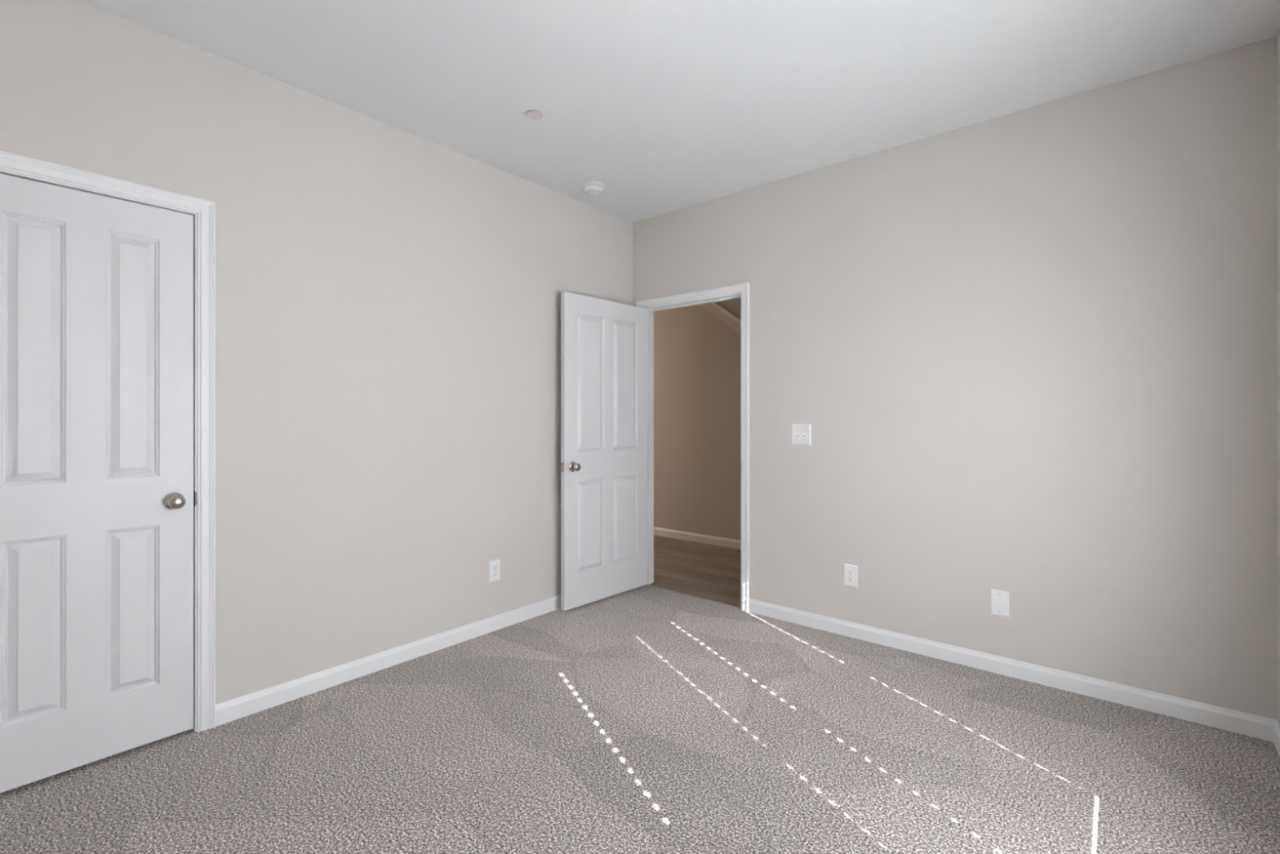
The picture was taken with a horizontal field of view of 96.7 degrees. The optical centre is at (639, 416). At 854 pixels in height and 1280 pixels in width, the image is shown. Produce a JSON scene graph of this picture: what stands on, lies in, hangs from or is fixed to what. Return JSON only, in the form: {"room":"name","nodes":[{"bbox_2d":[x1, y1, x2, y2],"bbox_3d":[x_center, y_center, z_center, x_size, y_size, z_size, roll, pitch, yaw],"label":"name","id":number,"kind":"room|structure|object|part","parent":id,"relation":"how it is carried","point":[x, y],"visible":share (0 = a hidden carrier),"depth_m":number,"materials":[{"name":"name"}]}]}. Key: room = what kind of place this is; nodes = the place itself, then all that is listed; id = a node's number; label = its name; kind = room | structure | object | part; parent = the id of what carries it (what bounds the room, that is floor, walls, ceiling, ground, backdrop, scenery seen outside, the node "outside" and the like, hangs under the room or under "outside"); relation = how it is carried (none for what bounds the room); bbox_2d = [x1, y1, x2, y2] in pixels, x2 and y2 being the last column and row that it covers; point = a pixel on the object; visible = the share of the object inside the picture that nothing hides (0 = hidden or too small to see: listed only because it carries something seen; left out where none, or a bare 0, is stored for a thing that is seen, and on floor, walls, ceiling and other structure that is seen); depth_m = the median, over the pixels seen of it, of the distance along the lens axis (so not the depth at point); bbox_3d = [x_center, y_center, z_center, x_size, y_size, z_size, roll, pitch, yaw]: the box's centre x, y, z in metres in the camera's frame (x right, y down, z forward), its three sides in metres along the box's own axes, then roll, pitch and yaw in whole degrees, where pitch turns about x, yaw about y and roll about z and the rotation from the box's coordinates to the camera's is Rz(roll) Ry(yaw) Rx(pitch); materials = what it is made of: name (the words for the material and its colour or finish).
{"room":"empty bedroom","nodes":[
{"label":"empty bedroom","id":0,"kind":"room"},
{"bbox_2d":[0,0,632,704],"bbox_3d":[-1.427,-0.099,2.753,0.115,2.737,4.135,0,0,40],"label":"wall","id":1,"kind":"structure","parent":0,"point":[388,297],"depth_m":2.69,"materials":[{"name":"beige paint"}]},
{"bbox_2d":[0,173,193,792],"bbox_3d":[-1.958,0.217,2.010,0.095,2.030,0.623,0,0,40],"label":"door","id":2,"kind":"structure","parent":1,"relation":"in","point":[96,291],"depth_m":2.03,"materials":[{"name":"white paint"}]},
{"bbox_3d":[-1.781,0.326,2.188,0.051,0.054,0.054,0,0,40],"label":"knob","id":3,"kind":"part","parent":2,"relation":"part of","materials":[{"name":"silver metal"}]},
{"bbox_2d":[0,151,215,732],"bbox_3d":[-2.002,0.193,2.054,0.133,2.120,0.745,0,0,40],"label":"door frame","id":4,"kind":"structure","parent":1,"relation":"attached to","point":[203,211],"depth_m":2.27,"materials":[{"name":"white paint"}]},
{"bbox_3d":[-1.772,0.324,2.271,0.031,0.062,0.009,0,0,40],"label":"strike plate","id":5,"kind":"part","parent":4,"relation":"part of","materials":[{"name":"silver metal"}]},
{"bbox_2d":[215,594,560,726],"bbox_3d":[-0.884,1.208,3.299,0.014,0.083,2.600,0,0,40],"label":"baseboard","id":6,"kind":"structure","parent":1,"relation":"attached to","point":[235,708],"depth_m":2.77,"materials":[{"name":"white paint"}]},
{"bbox_2d":[488,558,500,582],"bbox_3d":[-0.852,0.900,3.342,0.009,0.124,0.078,0,0,40],"label":"wall outlet","id":7,"kind":"object","parent":1,"relation":"attached to","point":[494,565],"visible":1,"depth_m":3.34,"materials":[{"name":"white plastic"}]},
{"bbox_2d":[492,564,497,569],"bbox_3d":[-0.849,0.880,3.341,0.002,0.027,0.034,0,0,40],"label":"receptacle","id":8,"kind":"object","parent":7,"relation":"attached to","point":[494,566],"depth_m":3.34,"materials":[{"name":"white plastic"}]},
{"bbox_2d":[492,571,497,576],"bbox_3d":[-0.849,0.919,3.341,0.002,0.027,0.034,0,0,40],"label":"receptacle","id":9,"kind":"object","parent":7,"relation":"attached to","point":[494,573],"depth_m":3.34,"materials":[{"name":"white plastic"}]},
{"bbox_2d":[0,534,1279,853],"bbox_3d":[-0.706,1.300,3.290,7.500,0.100,5.885,0,0,40],"label":"floor","id":10,"kind":"structure","parent":0,"point":[644,719],"depth_m":2.06,"materials":[{"name":"grey carpet"}]},
{"bbox_2d":[78,0,1279,222],"bbox_3d":[-0.706,-1.527,3.290,7.500,0.120,5.885,0,0,40],"label":"ceiling","id":11,"kind":"structure","parent":0,"point":[667,105],"depth_m":2.38,"materials":[{"name":"white paint"}]},
{"bbox_2d":[525,110,542,119],"bbox_3d":[-0.510,-1.463,2.757,0.083,0.009,0.083,0,0,40],"label":"sprinkler cover","id":12,"kind":"object","parent":11,"relation":"attached to","point":[534,115],"visible":1,"depth_m":2.76,"materials":[{"name":"white plastic"}]},
{"bbox_2d":[582,181,604,195],"bbox_3d":[-0.294,-1.442,3.615,0.140,0.049,0.140,0,0,40],"label":"smoke detector","id":13,"kind":"object","parent":11,"relation":"attached to","point":[591,188],"visible":1,"depth_m":3.58,"materials":[{"name":"white plastic"}]},
{"bbox_2d":[653,298,740,540],"bbox_3d":[1.064,-0.099,5.398,7.500,2.737,0.120,0,0,40],"label":"wall","id":14,"kind":"structure","parent":0,"point":[697,355],"depth_m":5.72,"materials":[{"name":"paint"}]},
{"bbox_2d":[653,526,740,549],"bbox_3d":[1.021,1.212,5.347,7.500,0.083,0.014,0,0,40],"label":"baseboard","id":15,"kind":"structure","parent":14,"relation":"attached to","point":[706,539],"depth_m":5.70,"materials":[{"name":"white paint"}]},
{"bbox_2d":[699,302,740,333],"bbox_3d":[1.325,-0.498,5.087,2.100,1.666,0.022,0,0,40],"label":"trim","id":16,"kind":"structure","parent":14,"relation":"attached to","point":[716,309],"depth_m":5.51,"materials":[{"name":"paint"}]},
{"bbox_3d":[1.325,-0.546,5.087,2.100,1.569,0.022,0,0,40],"label":"cap moulding","id":17,"kind":"part","parent":16,"relation":"part of","materials":[{"name":"white paint"}]},
{"bbox_2d":[632,35,1277,719],"bbox_3d":[0.098,-0.099,4.247,7.500,2.737,0.115,0,0,40],"label":"wall","id":18,"kind":"structure","parent":0,"point":[1030,354],"depth_m":2.68,"materials":[{"name":"beige paint"}]},
{"bbox_2d":[635,282,749,611],"bbox_3d":[0.380,0.196,4.011,0.941,2.115,0.151,0,0,40],"label":"door frame","id":19,"kind":"structure","parent":18,"relation":"attached to","point":[741,291],"depth_m":3.70,"materials":[{"name":"white paint"}]},
{"bbox_2d":[560,291,647,610],"bbox_3d":[-0.221,0.217,3.914,0.145,2.030,0.804,0,0,43],"label":"door","id":20,"kind":"structure","parent":19,"relation":"attached to","point":[604,343],"depth_m":3.86,"materials":[{"name":"white paint"}]},
{"bbox_3d":[-0.408,0.320,3.644,0.051,0.054,0.054,0,0,43],"label":"knob","id":21,"kind":"part","parent":20,"relation":"part of","materials":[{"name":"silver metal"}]},
{"bbox_2d":[791,424,811,444],"bbox_3d":[0.968,0.106,3.431,0.124,0.124,0.018,0,0,40],"label":"light switch","id":22,"kind":"object","parent":18,"relation":"attached to","point":[801,433],"visible":1,"depth_m":3.43,"materials":[{"name":"white plastic"}]},
{"bbox_2d":[844,563,857,587],"bbox_3d":[1.198,0.903,3.243,0.078,0.124,0.009,0,0,40],"label":"wall outlet","id":23,"kind":"object","parent":18,"relation":"attached to","point":[851,571],"visible":1,"depth_m":3.24,"materials":[{"name":"white plastic"}]},
{"bbox_2d":[847,569,853,574],"bbox_3d":[1.196,0.883,3.241,0.034,0.027,0.002,0,0,40],"label":"receptacle","id":24,"kind":"object","parent":23,"relation":"attached to","point":[849,571],"depth_m":3.24,"materials":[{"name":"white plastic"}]},
{"bbox_2d":[847,576,853,582],"bbox_3d":[1.196,0.922,3.241,0.034,0.027,0.002,0,0,40],"label":"receptacle","id":25,"kind":"object","parent":23,"relation":"attached to","point":[850,579],"depth_m":3.24,"materials":[{"name":"white plastic"}]},
{"bbox_2d":[991,588,1009,617],"bbox_3d":[1.755,0.907,2.777,0.078,0.124,0.007,0,0,40],"label":"blank plate","id":26,"kind":"object","parent":18,"relation":"attached to","point":[1000,599],"visible":1,"depth_m":2.77,"materials":[{"name":"white plastic"}]},
{"bbox_2d":[748,598,1275,741],"bbox_3d":[1.574,1.208,2.924,2.287,0.083,0.014,0,0,40],"label":"baseboard","id":27,"kind":"structure","parent":18,"relation":"attached to","point":[1238,722],"depth_m":2.66,"materials":[{"name":"white paint"}]},
{"bbox_2d":[1277,30,1279,724],"bbox_3d":[1.199,-0.099,0.550,0.190,2.737,4.135,0,0,40],"label":"wall","id":28,"kind":"structure","parent":0,"point":[1278,34],"depth_m":2.17,"materials":[{"name":"beige paint"}]},
{"bbox_2d":[1272,720,1279,755],"bbox_3d":[1.157,1.208,0.659,0.014,0.083,4.020,0,0,40],"label":"baseboard","id":29,"kind":"structure","parent":28,"relation":"attached to","point":[1276,726],"depth_m":2.15,"materials":[{"name":"white paint"}]}
]}

